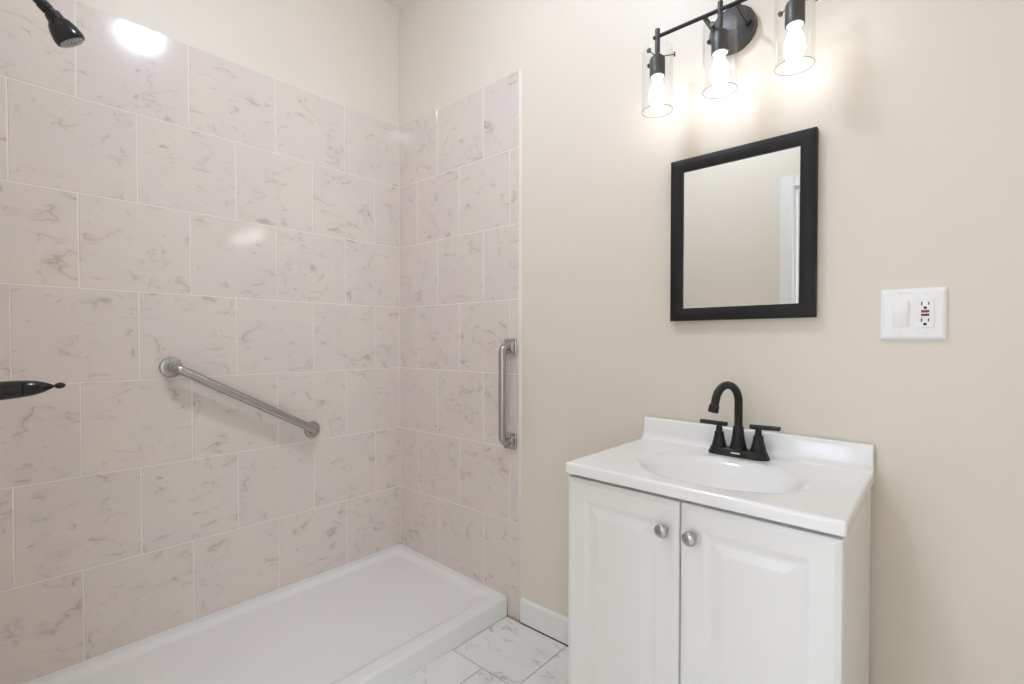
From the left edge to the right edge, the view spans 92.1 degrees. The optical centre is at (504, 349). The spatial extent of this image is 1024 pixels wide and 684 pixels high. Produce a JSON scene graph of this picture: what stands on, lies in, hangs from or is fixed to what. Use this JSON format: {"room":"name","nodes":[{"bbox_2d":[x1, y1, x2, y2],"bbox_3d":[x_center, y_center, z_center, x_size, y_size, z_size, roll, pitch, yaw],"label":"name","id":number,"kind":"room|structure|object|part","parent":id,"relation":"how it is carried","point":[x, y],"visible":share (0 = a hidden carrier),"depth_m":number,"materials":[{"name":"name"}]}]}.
{"room":"bathroom","nodes":[
{"label":"bathroom","id":0,"kind":"room"},
{"bbox_2d":[0,0,399,683],"bbox_3d":[-1.149,-0.359,1.962,0.126,2.952,1.691,1,1,42],"label":"wall","id":1,"kind":"structure","parent":0,"point":[211,186],"depth_m":1.83,"materials":[{"name":"white tile"}]},
{"bbox_2d":[159,357,319,437],"bbox_3d":[-1.012,0.210,1.977,0.070,0.373,0.609,1,1,42],"label":"grab bar","id":2,"kind":"object","parent":1,"relation":"attached to","point":[170,366],"visible":1,"depth_m":1.89,"materials":[{"name":"metal"}]},
{"bbox_2d":[384,0,410,9],"bbox_3d":[-0.484,-1.757,0.279,3.326,0.100,3.526,1,1,42],"label":"ceiling","id":3,"kind":"structure","parent":0,"point":[398,4],"depth_m":2.48,"materials":[{"name":"white paint"}]},
{"bbox_2d":[399,615,567,683],"bbox_3d":[-0.484,1.194,0.328,3.326,0.100,3.526,1,1,42],"label":"floor","id":4,"kind":"structure","parent":0,"point":[509,651],"depth_m":1.78,"materials":[{"name":"tile"}]},
{"bbox_2d":[23,544,506,683],"bbox_3d":[-0.784,1.071,1.740,0.744,0.101,1.556,1,1,42],"label":"shower pan","id":5,"kind":"object","parent":4,"relation":"on","point":[384,616],"visible":1,"depth_m":1.82,"materials":[{"name":"white plastic"}]},
{"bbox_2d":[568,474,870,683],"bbox_3d":[0.533,0.727,1.270,0.608,0.804,0.486,1,1,42],"label":"vanity cabinet","id":6,"kind":"object","parent":4,"relation":"on","point":[663,589],"visible":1,"depth_m":1.08,"materials":[{"name":"white wood"}]},
{"bbox_3d":[0.283,0.679,1.217,0.300,0.691,0.018,1,1,42],"label":"door","id":7,"kind":"part","parent":6,"relation":"part of","materials":[{"name":"white wood"}]},
{"bbox_3d":[0.355,0.408,1.117,0.032,0.032,0.028,1,1,42],"label":"knob","id":8,"kind":"part","parent":6,"relation":"part of","materials":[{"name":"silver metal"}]},
{"bbox_3d":[0.403,0.410,1.074,0.032,0.032,0.028,1,1,42],"label":"knob","id":9,"kind":"part","parent":6,"relation":"part of","materials":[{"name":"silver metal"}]},
{"bbox_2d":[566,416,873,536],"bbox_3d":[0.544,0.332,1.272,0.615,0.207,0.474,1,1,42],"label":"sink","id":10,"kind":"object","parent":6,"relation":"in","point":[814,483],"visible":0.79,"depth_m":1.26,"materials":[{"name":"white ceramic"}]},
{"bbox_2d":[700,381,780,460],"bbox_3d":[0.655,0.193,1.379,0.189,0.213,0.143,0,1,12],"label":"faucet","id":11,"kind":"object","parent":10,"relation":"on","point":[737,448],"visible":1,"depth_m":1.38,"materials":[{"name":"black metal"}]},
{"bbox_3d":[0.607,0.211,1.438,0.076,0.014,0.013,1,1,42],"label":"lever","id":12,"kind":"part","parent":11,"relation":"part of","materials":[{"name":"black metal"}]},
{"bbox_3d":[0.619,0.249,1.428,0.043,0.062,0.043,1,1,42],"label":"handle","id":13,"kind":"part","parent":11,"relation":"part of","materials":[{"name":"black metal"}]},
{"bbox_3d":[0.613,0.153,1.366,0.124,0.134,0.022,-1,1,-30],"label":"spout","id":14,"kind":"part","parent":11,"relation":"part of","materials":[{"name":"black metal"}]},
{"bbox_3d":[0.658,0.248,1.393,0.046,0.066,0.046,1,1,42],"label":"spout","id":15,"kind":"part","parent":11,"relation":"part of","materials":[{"name":"black metal"}]},
{"bbox_3d":[0.658,0.288,1.394,0.162,0.022,0.058,1,1,42],"label":"plate","id":16,"kind":"part","parent":11,"relation":"part of","materials":[{"name":"black metal"}]},
{"bbox_3d":[0.697,0.251,1.359,0.043,0.062,0.043,1,1,42],"label":"handle","id":17,"kind":"part","parent":11,"relation":"part of","materials":[{"name":"black metal"}]},
{"bbox_3d":[0.709,0.213,1.347,0.076,0.014,0.013,1,1,42],"label":"lever","id":18,"kind":"part","parent":11,"relation":"part of","materials":[{"name":"black metal"}]},
{"bbox_3d":[0.510,0.685,1.015,0.302,0.686,0.018,1,1,42],"label":"door","id":19,"kind":"part","parent":6,"relation":"part of","materials":[{"name":"white wood"}]},
{"bbox_2d":[399,0,1023,683],"bbox_3d":[0.429,-0.355,1.765,2.746,2.952,0.126,1,1,42],"label":"wall","id":20,"kind":"structure","parent":0,"point":[916,107],"depth_m":1.53,"materials":[{"name":"beige paint"}]},
{"bbox_2d":[398,127,400,543],"bbox_3d":[-0.544,-0.067,2.551,0.004,2.153,0.004,1,1,42],"label":"trim","id":21,"kind":"structure","parent":20,"relation":"attached to","point":[398,127],"depth_m":2.55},
{"bbox_2d":[498,339,516,449],"bbox_3d":[0.001,0.183,2.023,0.066,0.456,0.070,1,1,42],"label":"grab bar","id":22,"kind":"object","parent":20,"relation":"attached to","point":[509,440],"visible":1,"depth_m":2.00,"materials":[{"name":"metal"}]},
{"bbox_2d":[519,69,521,494],"bbox_3d":[0.062,-0.270,2.012,0.012,1.732,0.007,1,1,42],"label":"trim","id":23,"kind":"structure","parent":20,"relation":"attached to","point":[520,70],"depth_m":2.01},
{"bbox_2d":[520,597,567,644],"bbox_3d":[0.695,1.074,1.468,1.682,0.097,0.013,1,1,42],"label":"baseboard","id":24,"kind":"structure","parent":20,"relation":"attached to","point":[553,624],"depth_m":1.94,"materials":[{"name":"white paint"}]},
{"bbox_2d":[642,0,817,117],"bbox_3d":[0.621,-0.860,1.392,0.458,0.285,0.177,1,1,42],"label":"vanity light","id":25,"kind":"object","parent":20,"relation":"attached to","point":[733,29],"visible":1,"depth_m":1.37,"materials":[{"name":"black metal"}]},
{"bbox_3d":[0.459,-0.774,1.488,0.048,0.096,0.048,1,1,42],"label":"bulb","id":26,"kind":"part","parent":25,"relation":"part of","materials":[{"name":"white glass"}]},
{"bbox_2d":[647,28,674,79],"bbox_3d":[0.454,-0.892,1.478,0.093,0.143,0.086,1,1,42],"label":"socket","id":27,"kind":"object","parent":25,"relation":"attached to","point":[656,65],"depth_m":1.47,"materials":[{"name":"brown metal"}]},
{"bbox_3d":[0.596,-0.938,1.432,0.013,0.017,0.105,1,1,42],"label":"arm","id":28,"kind":"part","parent":25,"relation":"part of","materials":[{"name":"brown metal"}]},
{"bbox_3d":[0.595,-0.772,1.367,0.048,0.096,0.048,1,1,42],"label":"bulb","id":29,"kind":"part","parent":25,"relation":"part of","materials":[{"name":"white glass"}]},
{"bbox_2d":[707,0,740,57],"bbox_3d":[0.590,-0.890,1.357,0.093,0.143,0.086,1,1,42],"label":"socket","id":30,"kind":"object","parent":25,"relation":"attached to","point":[719,41],"depth_m":1.35,"materials":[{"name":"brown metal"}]},
{"bbox_3d":[0.662,-0.937,1.374,0.013,0.017,0.105,1,1,42],"label":"arm","id":31,"kind":"part","parent":25,"relation":"part of","materials":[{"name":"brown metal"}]},
{"bbox_3d":[0.731,-0.770,1.246,0.048,0.096,0.048,1,1,42],"label":"bulb","id":32,"kind":"part","parent":25,"relation":"part of","materials":[{"name":"white glass"}]},
{"bbox_2d":[778,0,817,30],"bbox_3d":[0.726,-0.888,1.236,0.093,0.143,0.086,1,1,42],"label":"socket","id":33,"kind":"object","parent":25,"relation":"attached to","point":[794,10],"depth_m":1.23,"materials":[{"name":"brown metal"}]},
{"bbox_2d":[670,126,818,320],"bbox_3d":[0.682,-0.342,1.448,0.398,0.503,0.024,1,1,42],"label":"wall mirror","id":34,"kind":"object","parent":20,"relation":"attached to","point":[744,218],"visible":1,"depth_m":1.43,"materials":[{"name":"black wood"}]},
{"bbox_2d":[683,146,799,307],"bbox_3d":[0.684,-0.342,1.451,0.330,0.436,0.014,1,1,42],"label":"mirror glass","id":35,"kind":"object","parent":34,"relation":"attached to","point":[741,210],"depth_m":1.43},
{"bbox_2d":[642,416,873,474],"bbox_3d":[0.689,0.266,1.434,0.613,0.081,0.038,1,1,42],"label":"backsplash","id":36,"kind":"structure","parent":20,"relation":"attached to","point":[845,455],"depth_m":1.36,"materials":[{"name":"white ceramic"}]},
{"bbox_2d":[880,286,947,339],"bbox_3d":[0.982,-0.086,1.190,0.124,0.125,0.017,1,1,42],"label":"wall plate","id":37,"kind":"object","parent":20,"relation":"attached to","point":[910,313],"visible":1,"depth_m":1.19,"materials":[{"name":"white plastic"}]},
{"bbox_2d":[916,299,934,326],"bbox_3d":[0.998,-0.088,1.173,0.033,0.067,0.004,1,1,42],"label":"outlet","id":38,"kind":"object","parent":37,"relation":"attached to","point":[925,308],"depth_m":1.17,"materials":[{"name":"white plastic"}]},
{"bbox_3d":[-0.691,-0.335,0.506,2.506,2.952,0.126,1,1,42],"label":"wall","id":39,"kind":"structure","parent":0,"visible":0},
{"bbox_2d":[0,380,65,399],"bbox_3d":[-1.225,0.105,1.217,0.170,0.170,0.214,1,1,42],"label":"shower valve","id":40,"kind":"object","parent":39,"relation":"attached to","point":[8,389],"visible":1,"depth_m":1.23,"materials":[{"name":"black metal"}]},
{"bbox_3d":[-1.190,0.097,1.257,0.042,0.042,0.062,1,1,42],"label":"handle","id":41,"kind":"part","parent":40,"relation":"part of","materials":[{"name":"black metal"}]},
{"bbox_2d":[32,0,84,47],"bbox_3d":[-1.209,-0.895,1.219,0.069,0.210,0.264,1,1,42],"label":"shower","id":42,"kind":"object","parent":39,"relation":"attached to","point":[64,33],"visible":1,"depth_m":1.26,"materials":[{"name":"black metal"}]}
]}

